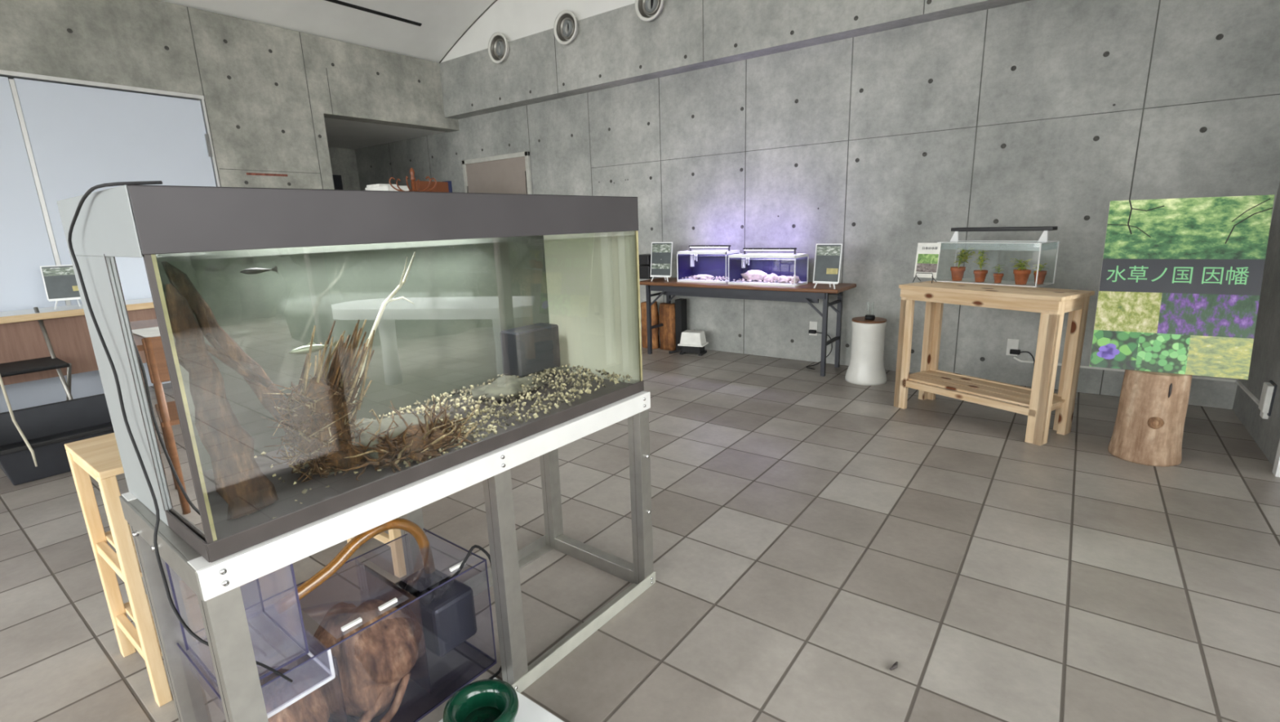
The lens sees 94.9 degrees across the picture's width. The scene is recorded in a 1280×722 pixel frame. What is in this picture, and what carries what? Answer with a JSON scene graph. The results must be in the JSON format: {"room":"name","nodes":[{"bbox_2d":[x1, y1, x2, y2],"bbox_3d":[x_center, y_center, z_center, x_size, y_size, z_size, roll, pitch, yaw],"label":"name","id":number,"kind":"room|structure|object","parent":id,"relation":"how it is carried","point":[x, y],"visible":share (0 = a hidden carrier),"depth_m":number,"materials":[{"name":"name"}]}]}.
{"room":"animal exhibit","nodes":[
{"label":"animal exhibit","id":0,"kind":"room"},
{"bbox_2d":[0,0,459,189],"bbox_3d":[-4.790,-1.205,4.300,0.272,3.147,8.329,8,16,36],"label":"wall","id":1,"kind":"structure","parent":0,"point":[268,91],"depth_m":5.40,"materials":[{"name":"concrete"}]},
{"bbox_2d":[0,69,220,413],"bbox_3d":[-5.512,-0.579,3.281,0.140,2.440,5.630,8,16,36],"label":"partition","id":2,"kind":"object","parent":1,"relation":"attached to","point":[61,138],"depth_m":4.54,"materials":[{"name":"white metal"}]},
{"bbox_2d":[160,0,495,62],"bbox_3d":[-1.910,-2.769,1.569,7.320,0.959,8.570,8,16,36],"label":"ceiling","id":3,"kind":"structure","parent":0,"point":[443,22],"depth_m":5.98,"materials":[{"name":"white paint"}]},
{"bbox_2d":[325,0,422,26],"bbox_3d":[-3.589,-3.151,4.614,0.028,0.023,4.230,8,16,36],"label":"ceiling vent","id":4,"kind":"object","parent":3,"relation":"in","point":[337,2],"visible":1,"depth_m":5.85,"materials":[{"name":"black metal"}]},
{"bbox_2d":[328,146,359,190],"bbox_3d":[-4.116,-1.670,7.390,2.462,2.600,2.529,8,16,36],"label":"wall","id":5,"kind":"structure","parent":0,"point":[343,161],"depth_m":8.65,"materials":[{"name":"concrete"}]},
{"bbox_2d":[332,174,342,189],"bbox_3d":[-4.561,-1.638,8.522,0.030,2.050,0.750,8,16,36],"label":"door","id":6,"kind":"structure","parent":5,"relation":"in","point":[337,180],"depth_m":8.54,"materials":[{"name":"grey metal"}]},
{"bbox_2d":[324,117,445,149],"bbox_3d":[-4.154,-2.828,7.119,2.462,0.120,2.529,8,16,36],"label":"ceiling","id":7,"kind":"structure","parent":0,"point":[340,133],"depth_m":7.40,"materials":[{"name":"grey paint"}]},
{"bbox_2d":[440,0,635,62],"bbox_3d":[0.555,-3.547,4.810,7.320,0.839,0.100,8,16,36],"label":"wall","id":8,"kind":"structure","parent":0,"point":[514,19],"depth_m":6.11,"materials":[{"name":"white paint"}]},
{"bbox_2d":[439,0,497,62],"bbox_3d":[0.523,-3.532,4.768,7.324,0.849,0.012,8,16,36],"label":"trim","id":9,"kind":"structure","parent":8,"relation":"attached to","point":[495,0],"depth_m":6.59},
{"bbox_2d":[488,31,509,63],"bbox_3d":[-1.498,-3.352,6.311,0.300,0.300,0.095,8,16,36],"label":"air nozzle","id":10,"kind":"object","parent":8,"relation":"attached to","point":[497,38],"visible":1,"depth_m":6.30,"materials":[{"name":"white metal"}]},
{"bbox_2d":[553,9,577,44],"bbox_3d":[-0.702,-3.243,5.732,0.300,0.300,0.095,8,16,36],"label":"air nozzle","id":11,"kind":"object","parent":8,"relation":"attached to","point":[564,17],"visible":1,"depth_m":5.72,"materials":[{"name":"white metal"}]},
{"bbox_2d":[635,0,663,21],"bbox_3d":[0.102,-3.132,5.147,0.300,0.300,0.095,8,16,36],"label":"air nozzle","id":12,"kind":"object","parent":8,"relation":"attached to","point":[642,9],"visible":1,"depth_m":5.17,"materials":[{"name":"white metal"}]},
{"bbox_2d":[0,344,1279,721],"bbox_3d":[-2.715,0.637,3.272,10.040,0.100,8.650,8,16,36],"label":"floor","id":13,"kind":"structure","parent":0,"point":[814,535],"depth_m":2.10,"materials":[{"name":"tile"}]},
{"bbox_2d":[0,306,73,399],"bbox_3d":[-4.237,0.061,3.996,0.621,0.784,0.464,8,16,36],"label":"folding chair","id":14,"kind":"object","parent":13,"relation":"on","point":[18,367],"visible":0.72,"depth_m":4.03,"materials":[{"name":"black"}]},
{"bbox_2d":[0,303,98,386],"bbox_3d":[-4.883,0.156,3.774,0.462,0.745,4.050,8,16,36],"label":"counter","id":15,"kind":"object","parent":13,"relation":"on","point":[21,335],"depth_m":4.25,"materials":[{"name":"brown wood"}]},
{"bbox_2d":[0,303,83,316],"bbox_3d":[-4.899,-0.198,3.695,0.450,0.020,4.050,8,16,36],"label":"countertop","id":16,"kind":"structure","parent":15,"relation":"on","point":[12,313],"depth_m":4.32,"materials":[{"name":"wood"}]},
{"bbox_2d":[40,264,80,309],"bbox_3d":[-4.266,-0.562,4.423,0.300,0.320,0.119,-10,16,-32],"label":"framed print","id":17,"kind":"object","parent":15,"relation":"on","point":[60,282],"visible":0.62,"depth_m":4.36,"materials":[{"name":"white paint"}]},
{"bbox_2d":[42,266,75,275],"bbox_3d":[-4.261,-0.670,4.385,0.276,0.057,0.006,-10,16,-32],"label":"picture","id":18,"kind":"object","parent":17,"relation":"attached to","point":[46,271],"depth_m":4.35},
{"bbox_2d":[71,285,78,290],"bbox_3d":[-4.193,-0.553,4.439,0.136,0.037,0.005,-10,16,-32],"label":"picture","id":19,"kind":"object","parent":17,"relation":"attached to","point":[74,287],"depth_m":4.41},
{"bbox_2d":[0,393,114,484],"bbox_3d":[-3.402,0.422,3.612,1.014,0.207,0.874,8,16,36],"label":"tub","id":20,"kind":"object","parent":13,"relation":"on","point":[46,428],"visible":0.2,"depth_m":3.69,"materials":[{"name":"plastic"}]},
{"bbox_2d":[0,373,37,466],"bbox_3d":[-3.219,0.264,3.022,0.252,0.552,0.020,6,15,31],"label":"rod","id":21,"kind":"object","parent":20,"relation":"on","point":[2,384],"visible":1,"depth_m":3.03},
{"bbox_2d":[64,432,406,706],"bbox_3d":[-1.233,0.508,1.902,0.365,0.680,0.740,8,16,36],"label":"wooden stool","id":22,"kind":"object","parent":13,"relation":"on","point":[99,457],"visible":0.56,"depth_m":1.59,"materials":[{"name":"brown wood"}]},
{"bbox_2d":[104,524,142,576],"bbox_3d":[-1.386,0.516,1.693,0.365,0.014,0.170,8,16,36],"label":"shelf","id":23,"kind":"object","parent":22,"relation":"attached to","point":[108,535],"depth_m":1.66,"materials":[{"name":"brown wood"}]},
{"bbox_2d":[123,594,162,656],"bbox_3d":[-1.379,0.750,1.748,0.365,0.014,0.170,8,16,36],"label":"shelf","id":24,"kind":"object","parent":22,"relation":"attached to","point":[126,606],"depth_m":1.72,"materials":[{"name":"brown wood"}]},
{"bbox_2d":[176,528,497,721],"bbox_3d":[-0.738,0.752,1.523,0.319,0.347,0.628,8,17,37],"label":"tank","id":25,"kind":"object","parent":13,"relation":"on","point":[373,584],"visible":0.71,"depth_m":1.51,"materials":[{"name":"glass"}]},
{"bbox_2d":[164,561,309,688],"bbox_3d":[-0.872,0.524,1.271,0.239,0.240,0.159,8,17,37],"label":"box","id":26,"kind":"object","parent":25,"relation":"on","point":[186,601],"visible":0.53,"depth_m":1.24,"materials":[{"name":"plastic"}]},
{"bbox_2d":[185,625,335,718],"bbox_3d":[-0.863,0.682,1.335,0.289,0.074,0.192,8,17,37],"label":"drip tray","id":27,"kind":"object","parent":25,"relation":"in","point":[193,670],"visible":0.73,"depth_m":1.29,"materials":[{"name":"plastic"}]},
{"bbox_2d":[257,665,329,721],"bbox_3d":[-0.855,0.851,1.387,0.276,0.286,0.213,8,16,36],"label":"wood burl","id":28,"kind":"object","parent":25,"relation":"in","point":[314,706],"visible":0.44,"depth_m":1.35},
{"bbox_2d":[272,517,435,613],"bbox_3d":[-0.745,0.579,1.574,0.038,0.262,0.420,9,17,38],"label":"hose","id":29,"kind":"object","parent":25,"relation":"on","point":[341,557],"visible":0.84,"depth_m":1.53,"materials":[{"name":"plastic"}]},
{"bbox_2d":[305,599,418,717],"bbox_3d":[-0.730,0.779,1.531,0.287,0.333,0.253,8,16,36],"label":"driftwood","id":30,"kind":"object","parent":25,"relation":"in","point":[380,655],"visible":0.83,"depth_m":1.46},
{"bbox_2d":[356,672,410,721],"bbox_3d":[-0.647,0.849,1.482,0.052,0.152,0.178,11,18,43],"label":"driftwood root","id":31,"kind":"object","parent":25,"relation":"in","point":[367,715],"visible":0.62,"depth_m":1.48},
{"bbox_2d":[395,567,476,656],"bbox_3d":[-0.588,0.709,1.680,0.215,0.150,0.130,8,16,36],"label":"pump","id":32,"kind":"object","parent":25,"relation":"in","point":[448,621],"visible":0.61,"depth_m":1.61,"materials":[{"name":"black plastic"}]},
{"bbox_2d":[399,571,453,605],"bbox_3d":[-0.594,0.626,1.627,0.138,0.066,0.114,8,16,36],"label":"clump","id":33,"kind":"object","parent":32,"relation":"on","point":[418,584],"visible":0.82,"depth_m":1.60,"materials":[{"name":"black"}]},
{"bbox_2d":[425,544,491,589],"bbox_3d":[-0.494,0.570,1.605,0.190,0.129,0.036,-5,13,-11],"label":"cord","id":34,"kind":"object","parent":25,"relation":"on","point":[473,547],"visible":0.59,"depth_m":1.59,"materials":[{"name":"black rubber"}]},
{"bbox_2d":[119,391,655,721],"bbox_3d":[-0.534,0.534,1.661,0.506,0.696,1.246,8,17,37],"label":"stand","id":35,"kind":"object","parent":13,"relation":"on","point":[216,584],"visible":0.64,"depth_m":1.38,"materials":[{"name":"metal"}]},
{"bbox_2d":[56,184,644,562],"bbox_3d":[-0.559,-0.107,1.532,0.493,0.611,1.216,8,17,37],"label":"aquarium","id":36,"kind":"object","parent":35,"relation":"on","point":[483,265],"visible":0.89,"depth_m":1.37,"materials":[{"name":"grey glass"}]},
{"bbox_2d":[67,180,293,682],"bbox_3d":[-0.874,0.193,1.062,0.336,0.977,0.131,1,14,13],"label":"power cord","id":37,"kind":"object","parent":36,"relation":"hanging from","point":[90,190],"visible":0.98,"depth_m":1.07,"materials":[{"name":"black rubber"}]},
{"bbox_2d":[240,265,277,274],"bbox_3d":[-0.819,-0.195,1.265,0.013,0.016,0.072,8,16,37],"label":"fish","id":38,"kind":"object","parent":36,"relation":"in","point":[251,270],"visible":1,"depth_m":1.26},
{"bbox_2d":[288,339,337,354],"bbox_3d":[-0.719,-0.032,1.296,0.019,0.026,0.107,8,17,37],"label":"fish","id":39,"kind":"object","parent":36,"relation":"in","point":[304,348],"visible":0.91,"depth_m":1.28},
{"bbox_2d":[126,184,638,254],"bbox_3d":[-0.567,-0.356,1.475,0.493,0.100,1.214,8,17,37],"label":"hood","id":40,"kind":"object","parent":36,"relation":"attached to","point":[162,220],"depth_m":1.12,"materials":[{"name":"grey metal"}]},
{"bbox_2d":[162,363,632,542],"bbox_3d":[-0.549,0.156,1.596,0.473,0.057,1.190,8,17,37],"label":"gravel bed","id":41,"kind":"object","parent":36,"relation":"in","point":[562,390],"visible":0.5,"depth_m":1.54,"materials":[{"name":"gravel"}]},
{"bbox_2d":[165,283,278,519],"bbox_3d":[-0.766,0.077,1.079,0.049,0.446,0.112,8,17,37],"label":"driftwood","id":42,"kind":"object","parent":41,"relation":"on","point":[239,480],"visible":0.98,"depth_m":1.08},
{"bbox_2d":[161,261,297,444],"bbox_3d":[-0.814,0.019,1.266,0.263,0.480,0.048,-6,14,-16],"label":"driftwood","id":43,"kind":"object","parent":41,"relation":"on","point":[206,318],"visible":0.48,"depth_m":1.23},
{"bbox_2d":[261,319,374,482],"bbox_3d":[-0.695,0.085,1.309,0.214,0.341,0.261,8,17,37],"label":"driftwood","id":44,"kind":"object","parent":41,"relation":"on","point":[322,411],"visible":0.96,"depth_m":1.27,"materials":[{"name":"wood"}]},
{"bbox_2d":[204,333,271,386],"bbox_3d":[-0.781,-0.004,1.110,0.019,0.146,0.148,5,15,27],"label":"sticks","id":45,"kind":"object","parent":44,"relation":"on","point":[220,353],"visible":0.8,"depth_m":1.11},
{"bbox_2d":[303,413,430,474],"bbox_3d":[-0.645,0.188,1.417,0.276,0.089,0.274,-5,14,-13],"label":"driftwood log","id":46,"kind":"object","parent":41,"relation":"on","point":[365,437],"visible":0.37,"depth_m":1.41,"materials":[{"name":"wood"}]},
{"bbox_2d":[351,251,415,408],"bbox_3d":[-0.635,-0.069,1.449,0.015,0.382,0.235,9,17,39],"label":"branch","id":47,"kind":"object","parent":46,"relation":"on","point":[389,297],"visible":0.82,"depth_m":1.45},
{"bbox_2d":[308,393,479,480],"bbox_3d":[-0.569,0.173,1.410,0.271,0.120,0.426,8,17,37],"label":"root tangle","id":48,"kind":"object","parent":41,"relation":"on","point":[417,442],"visible":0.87,"depth_m":1.36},
{"bbox_2d":[471,374,547,401],"bbox_3d":[-0.415,0.082,1.869,0.156,0.055,0.288,2,14,17],"label":"flat stone","id":49,"kind":"object","parent":41,"relation":"on","point":[507,385],"visible":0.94,"depth_m":1.80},
{"bbox_2d":[500,322,560,377],"bbox_3d":[-0.380,-0.042,2.022,0.110,0.150,0.190,8,16,37],"label":"filter","id":50,"kind":"object","parent":41,"relation":"on","point":[527,349],"visible":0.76,"depth_m":1.96,"materials":[{"name":"grey plastic"}]},
{"bbox_2d":[388,167,436,191],"bbox_3d":[-1.997,-0.858,5.413,0.413,1.764,0.393,-12,16,-36],"label":"coat rack","id":51,"kind":"object","parent":13,"relation":"on","point":[412,178],"visible":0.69,"depth_m":5.22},
{"bbox_2d":[488,665,501,678],"bbox_3d":[-0.436,0.885,1.636,0.048,0.014,0.230,5,15,29],"label":"cord","id":52,"kind":"object","parent":13,"relation":"on","point":[498,672],"visible":0.17,"depth_m":1.65,"materials":[{"name":"black rubber"}]},
{"bbox_2d":[439,676,564,721],"bbox_3d":[-0.392,0.974,1.248,0.485,0.017,0.623,8,16,36],"label":"board","id":53,"kind":"object","parent":13,"relation":"on","point":[528,710],"visible":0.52,"depth_m":1.50,"materials":[{"name":"paint"}]},
{"bbox_2d":[443,678,519,721],"bbox_3d":[-0.378,0.870,1.414,0.176,0.108,0.176,8,16,36],"label":"dish","id":54,"kind":"object","parent":53,"relation":"on","point":[489,700],"visible":1,"depth_m":1.44,"materials":[{"name":"ceramic"}]},
{"bbox_2d":[640,301,659,348],"bbox_3d":[0.099,-0.365,5.906,0.188,0.469,0.105,8,16,36],"label":"block","id":55,"kind":"object","parent":13,"relation":"on","point":[655,315],"visible":0.75,"depth_m":5.87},
{"bbox_2d":[658,302,675,350],"bbox_3d":[0.278,-0.341,5.802,0.181,0.458,0.104,8,16,36],"label":"block","id":56,"kind":"object","parent":13,"relation":"on","point":[667,310],"visible":0.89,"depth_m":5.76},
{"bbox_2d":[675,297,687,349],"bbox_3d":[0.403,-0.355,5.753,0.070,0.500,0.100,8,16,36],"label":"board","id":57,"kind":"object","parent":13,"relation":"on","point":[681,325],"visible":0.71,"depth_m":5.71,"materials":[{"name":"black wood"}]},
{"bbox_2d":[668,329,708,355],"bbox_3d":[0.461,-0.176,5.604,0.332,0.215,0.220,4,15,25],"label":"pump","id":58,"kind":"object","parent":13,"relation":"on","point":[691,340],"visible":1,"depth_m":5.55,"materials":[{"name":"white plastic"}]},
{"bbox_2d":[639,277,856,376],"bbox_3d":[0.864,-0.342,5.193,1.890,0.700,0.460,8,16,36],"label":"folding table","id":59,"kind":"object","parent":13,"relation":"on","point":[806,293],"visible":0.85,"depth_m":4.87,"materials":[{"name":"brown laminate"}]},
{"bbox_2d":[638,253,660,279],"bbox_3d":[0.079,-0.931,5.781,0.170,0.230,0.210,8,16,36],"label":"storage box","id":60,"kind":"object","parent":59,"relation":"on","point":[644,259],"visible":0.54,"depth_m":5.68,"materials":[{"name":"black plastic"}]},
{"bbox_2d":[649,241,672,281],"bbox_3d":[0.205,-0.921,5.455,0.225,0.355,0.119,7,16,33],"label":"sign","id":61,"kind":"object","parent":59,"relation":"on","point":[661,252],"visible":1,"depth_m":5.43,"materials":[{"name":"paper"}]},
{"bbox_2d":[651,263,670,268],"bbox_3d":[0.193,-0.878,5.444,0.197,0.046,0.006,7,16,33],"label":"picture","id":62,"kind":"object","parent":61,"relation":"attached to","point":[654,265],"depth_m":5.44},
{"bbox_2d":[652,244,671,252],"bbox_3d":[0.199,-1.039,5.422,0.201,0.075,0.010,7,16,33],"label":"picture","id":63,"kind":"object","parent":61,"relation":"attached to","point":[655,247],"depth_m":5.42},
{"bbox_2d":[676,249,740,283],"bbox_3d":[0.613,-0.851,5.272,0.500,0.270,0.260,8,16,36],"label":"aquarium","id":64,"kind":"object","parent":59,"relation":"on","point":[713,263],"visible":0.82,"depth_m":5.36,"materials":[{"name":"clear glass"}]},
{"bbox_2d":[693,274,714,279],"bbox_3d":[0.565,-0.757,5.301,0.217,0.048,0.118,8,16,36],"label":"rock","id":65,"kind":"object","parent":64,"relation":"in","point":[698,276],"visible":0.8,"depth_m":5.26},
{"bbox_2d":[682,275,729,280],"bbox_3d":[0.615,-0.748,5.298,0.479,0.025,0.240,8,16,36],"label":"pebble bed","id":66,"kind":"object","parent":64,"relation":"in","point":[715,277],"visible":0.76,"depth_m":5.22,"materials":[{"name":"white stone"}]},
{"bbox_2d":[688,244,730,251],"bbox_3d":[0.615,-1.001,5.215,0.422,0.051,0.055,8,16,36],"label":"lamp","id":67,"kind":"object","parent":64,"relation":"on","point":[690,246],"visible":1,"depth_m":5.18,"materials":[{"name":"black plastic"}]},
{"bbox_2d":[728,253,808,286],"bbox_3d":[1.063,-0.765,4.901,0.600,0.245,0.260,8,17,37],"label":"aquarium","id":68,"kind":"object","parent":59,"relation":"on","point":[778,264],"visible":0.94,"depth_m":4.93,"materials":[{"name":"clear glass"}]},
{"bbox_2d":[733,277,800,283],"bbox_3d":[1.065,-0.675,4.921,0.568,0.026,0.215,8,16,36],"label":"pebble bed","id":69,"kind":"object","parent":68,"relation":"in","point":[740,278],"visible":0.52,"depth_m":4.90,"materials":[{"name":"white stone"}]},
{"bbox_2d":[740,270,767,281],"bbox_3d":[0.971,-0.717,4.983,0.244,0.106,0.107,8,16,36],"label":"rock","id":70,"kind":"object","parent":69,"relation":"on","point":[749,274],"visible":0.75,"depth_m":4.94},
{"bbox_2d":[791,275,799,283],"bbox_3d":[1.256,-0.661,4.742,0.067,0.069,0.112,8,16,36],"label":"rock","id":71,"kind":"object","parent":69,"relation":"on","point":[797,277],"visible":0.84,"depth_m":4.71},
{"bbox_2d":[742,247,796,254],"bbox_3d":[1.067,-0.908,4.860,0.482,0.051,0.055,8,17,37],"label":"lamp","id":72,"kind":"object","parent":68,"relation":"on","point":[745,248],"visible":1,"depth_m":4.83,"materials":[{"name":"black plastic"}]},
{"bbox_2d":[764,273,777,282],"bbox_3d":[1.097,-0.688,4.869,0.130,0.077,0.121,8,16,36],"label":"rock","id":73,"kind":"object","parent":68,"relation":"in","point":[771,277],"visible":0.88,"depth_m":4.84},
{"bbox_2d":[777,275,791,282],"bbox_3d":[1.186,-0.668,4.796,0.132,0.058,0.105,0,13,10],"label":"rock","id":74,"kind":"object","parent":68,"relation":"in","point":[782,278],"visible":0.95,"depth_m":4.77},
{"bbox_2d":[813,243,842,288],"bbox_3d":[1.433,-0.723,4.479,0.205,0.335,0.119,10,17,40],"label":"sign","id":75,"kind":"object","parent":59,"relation":"on","point":[828,257],"visible":1,"depth_m":4.46,"materials":[{"name":"paper"}]},
{"bbox_2d":[816,245,840,255],"bbox_3d":[1.425,-0.834,4.447,0.181,0.069,0.009,10,17,40],"label":"picture","id":76,"kind":"object","parent":75,"relation":"attached to","point":[820,250],"depth_m":4.45},
{"bbox_2d":[826,267,838,274],"bbox_3d":[1.451,-0.678,4.440,0.088,0.043,0.006,10,17,40],"label":"picture","id":77,"kind":"object","parent":75,"relation":"attached to","point":[828,270],"depth_m":4.44},
{"bbox_2d":[806,331,832,369],"bbox_3d":[1.499,-0.086,4.939,0.152,0.270,0.252,8,16,36],"label":"cable","id":78,"kind":"object","parent":13,"relation":"on","point":[815,331],"visible":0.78,"depth_m":4.98,"materials":[{"name":"black rubber"}]},
{"bbox_2d":[844,316,886,385],"bbox_3d":[1.724,-0.082,4.457,0.300,0.476,0.300,8,16,36],"label":"container","id":79,"kind":"object","parent":13,"relation":"on","point":[866,365],"visible":0.97,"depth_m":4.36,"materials":[{"name":"white plastic"}]},
{"bbox_2d":[864,302,875,319],"bbox_3d":[1.710,-0.373,4.366,0.072,0.130,0.072,8,16,36],"label":"glass vase","id":80,"kind":"object","parent":79,"relation":"on","point":[868,317],"visible":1,"depth_m":4.36,"materials":[{"name":"clear glass"}]},
{"bbox_2d":[889,661,897,670],"bbox_3d":[0.709,0.848,1.635,0.039,0.012,0.013,-13,17,-40],"label":"leaf","id":81,"kind":"object","parent":13,"relation":"on","point":[895,665],"visible":1,"depth_m":1.63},
{"bbox_2d":[893,280,1094,445],"bbox_3d":[2.042,-0.037,3.509,0.369,0.800,0.912,-10,15,-31],"label":"table","id":82,"kind":"object","parent":13,"relation":"on","point":[1052,304],"visible":1,"depth_m":3.29,"materials":[{"name":"wood"}]},
{"bbox_2d":[912,242,941,283],"bbox_3d":[1.842,-0.630,3.774,0.093,0.250,0.144,-13,17,-39],"label":"card","id":83,"kind":"object","parent":82,"relation":"on","point":[927,256],"visible":1,"depth_m":3.77,"materials":[{"name":"white paper"}]},
{"bbox_2d":[915,253,938,272],"bbox_3d":[1.842,-0.628,3.769,0.016,0.114,0.128,-13,17,-39],"label":"photo","id":84,"kind":"object","parent":83,"relation":"on","point":[925,263],"depth_m":3.77,"materials":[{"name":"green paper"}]},
{"bbox_2d":[933,240,1059,287],"bbox_3d":[2.187,-0.611,3.636,0.256,0.250,0.591,-11,16,-35],"label":"aquarium","id":85,"kind":"object","parent":82,"relation":"on","point":[1005,282],"visible":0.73,"depth_m":3.56,"materials":[{"name":"clear glass"}]},
{"bbox_2d":[950,247,975,280],"bbox_3d":[2.072,-0.619,3.751,0.155,0.210,0.145,-6,14,-19],"label":"potted plant","id":86,"kind":"object","parent":85,"relation":"in","point":[957,272],"visible":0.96,"depth_m":3.75,"materials":[{"name":"green plant"}]},
{"bbox_2d":[973,249,990,281],"bbox_3d":[2.118,-0.593,3.660,0.088,0.198,0.084,-8,14,-24],"label":"potted plant","id":87,"kind":"object","parent":85,"relation":"in","point":[980,274],"visible":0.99,"depth_m":3.65,"materials":[{"name":"green plant"}]},
{"bbox_2d":[992,264,1004,282],"bbox_3d":[2.182,-0.533,3.586,0.067,0.111,0.066,8,16,36],"label":"potted plant","id":88,"kind":"object","parent":85,"relation":"in","point":[997,277],"visible":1,"depth_m":3.58,"materials":[{"name":"green plant"}]},
{"bbox_2d":[950,226,1057,242],"bbox_3d":[2.187,-0.768,3.565,0.070,0.087,0.570,-11,16,-35],"label":"lamp","id":89,"kind":"object","parent":85,"relation":"on","point":[1044,237],"visible":1,"depth_m":3.49,"materials":[{"name":"black plastic"}]},
{"bbox_2d":[1009,258,1031,284],"bbox_3d":[2.251,-0.532,3.489,0.118,0.149,0.097,8,16,36],"label":"potted plant","id":90,"kind":"object","parent":85,"relation":"in","point":[1021,274],"visible":1,"depth_m":3.46,"materials":[{"name":"green plant"}]},
{"bbox_2d":[1033,263,1048,284],"bbox_3d":[2.360,-0.516,3.469,0.084,0.120,0.078,8,16,36],"label":"potted plant","id":91,"kind":"object","parent":85,"relation":"in","point":[1042,273],"visible":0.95,"depth_m":3.45,"materials":[{"name":"green plant"}]},
{"bbox_2d":[1107,368,1192,466],"bbox_3d":[2.548,0.262,2.932,0.286,0.449,0.286,8,16,36],"label":"stump","id":92,"kind":"object","parent":13,"relation":"on","point":[1148,428],"visible":0.82,"depth_m":2.85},
{"bbox_2d":[1088,194,1274,379],"bbox_3d":[2.556,-0.356,2.804,0.578,0.816,0.176,7,16,33],"label":"sign","id":93,"kind":"object","parent":92,"relation":"on","point":[1180,282],"visible":1,"depth_m":2.79,"materials":[{"name":"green paper"}]},
{"bbox_2d":[1088,329,1139,369],"bbox_3d":[2.361,-0.056,2.928,0.179,0.183,0.038,7,16,33],"label":"photo","id":94,"kind":"object","parent":93,"relation":"attached to","point":[1110,348],"depth_m":2.92,"materials":[{"name":"green paper"}]},
{"bbox_2d":[1093,290,1162,333],"bbox_3d":[2.403,-0.243,2.898,0.242,0.191,0.040,7,16,33],"label":"photo","id":95,"kind":"object","parent":93,"relation":"attached to","point":[1117,311],"depth_m":2.89},
{"bbox_2d":[1134,332,1190,373],"bbox_3d":[2.513,-0.038,2.830,0.185,0.183,0.038,7,16,33],"label":"photo","id":96,"kind":"object","parent":93,"relation":"attached to","point":[1157,352],"depth_m":2.83,"materials":[{"name":"green paper"}]},
{"bbox_2d":[1102,194,1274,259],"bbox_3d":[2.573,-0.626,2.782,0.577,0.281,0.058,7,16,33],"label":"photo","id":97,"kind":"object","parent":93,"relation":"attached to","point":[1230,227],"depth_m":2.77},
{"bbox_2d":[1156,293,1260,338],"bbox_3d":[2.644,-0.214,2.743,0.335,0.191,0.040,7,16,33],"label":"photo","id":98,"kind":"object","parent":93,"relation":"attached to","point":[1179,315],"depth_m":2.74},
{"bbox_2d":[1185,334,1253,379],"bbox_3d":[2.680,-0.018,2.722,0.214,0.183,0.038,7,16,33],"label":"photo","id":99,"kind":"object","parent":93,"relation":"attached to","point":[1226,356],"depth_m":2.72},
{"bbox_3d":[-2.378,-0.898,6.155,0.810,1.550,0.780,8,16,36],"label":"cabinet","id":100,"kind":"object","parent":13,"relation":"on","visible":0},
{"bbox_2d":[364,183,408,191],"bbox_3d":[-2.455,-1.652,5.710,0.400,0.124,0.220,8,16,36],"label":"box","id":101,"kind":"object","parent":100,"relation":"on","point":[386,187],"visible":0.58,"depth_m":5.62,"materials":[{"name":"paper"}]},
{"bbox_2d":[410,180,452,191],"bbox_3d":[-2.085,-1.726,5.897,0.110,0.160,0.400,8,16,36],"label":"display case","id":102,"kind":"object","parent":100,"relation":"on","point":[441,186],"visible":0.55,"depth_m":5.88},
{"bbox_2d":[355,0,1279,409],"bbox_3d":[-0.055,-1.471,6.094,10.550,2.545,0.202,8,16,36],"label":"wall","id":103,"kind":"structure","parent":0,"point":[878,145],"depth_m":4.34,"materials":[{"name":"grey concrete"}]},
{"bbox_2d":[462,151,532,194],"bbox_3d":[-1.700,-1.431,7.218,1.180,2.060,0.035,8,16,36],"label":"door","id":104,"kind":"structure","parent":103,"relation":"in","point":[509,173],"depth_m":6.99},
{"bbox_2d":[439,0,1030,119],"bbox_3d":[0.581,-2.880,5.118,7.800,0.602,0.396,8,16,36],"label":"beam","id":105,"kind":"structure","parent":103,"relation":"attached to","point":[615,47],"depth_m":5.19,"materials":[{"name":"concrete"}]},
{"bbox_2d":[808,320,817,335],"bbox_3d":[1.490,-0.278,5.071,0.070,0.120,0.040,8,16,36],"label":"wall socket","id":106,"kind":"object","parent":103,"relation":"attached to","point":[813,325],"visible":1,"depth_m":5.07,"materials":[{"name":"white plastic"}]},
{"bbox_2d":[1005,338,1035,363],"bbox_3d":[2.724,0.015,4.202,0.200,0.331,0.038,10,17,40],"label":"wall socket","id":107,"kind":"object","parent":103,"relation":"attached to","point":[1012,346],"visible":0.78,"depth_m":4.21,"materials":[{"name":"white plastic"}]},
{"bbox_2d":[1013,355,1259,405],"bbox_3d":[2.963,0.114,3.643,1.163,0.036,0.668,8,16,36],"label":"cable conduit","id":108,"kind":"object","parent":103,"relation":"attached to","point":[1250,393],"visible":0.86,"depth_m":3.64,"materials":[{"name":"white plastic"}]},
{"bbox_2d":[1232,182,1279,466],"bbox_3d":[1.200,-0.380,-0.057,0.220,3.147,8.329,8,16,36],"label":"wall","id":109,"kind":"structure","parent":0,"point":[1264,366],"depth_m":3.18,"materials":[{"name":"concrete"}]},
{"bbox_2d":[1257,379,1277,418],"bbox_3d":[3.171,0.197,2.975,0.030,0.185,0.110,8,16,36],"label":"outlet box","id":110,"kind":"object","parent":109,"relation":"attached to","point":[1268,389],"visible":1,"depth_m":2.95,"materials":[{"name":"white plastic"}]},
{"bbox_2d":[1271,439,1279,476],"bbox_3d":[2.930,-0.745,2.413,0.068,2.620,0.059,8,16,36],"label":"window","id":111,"kind":"structure","parent":109,"relation":"in","point":[1276,469],"depth_m":2.71,"materials":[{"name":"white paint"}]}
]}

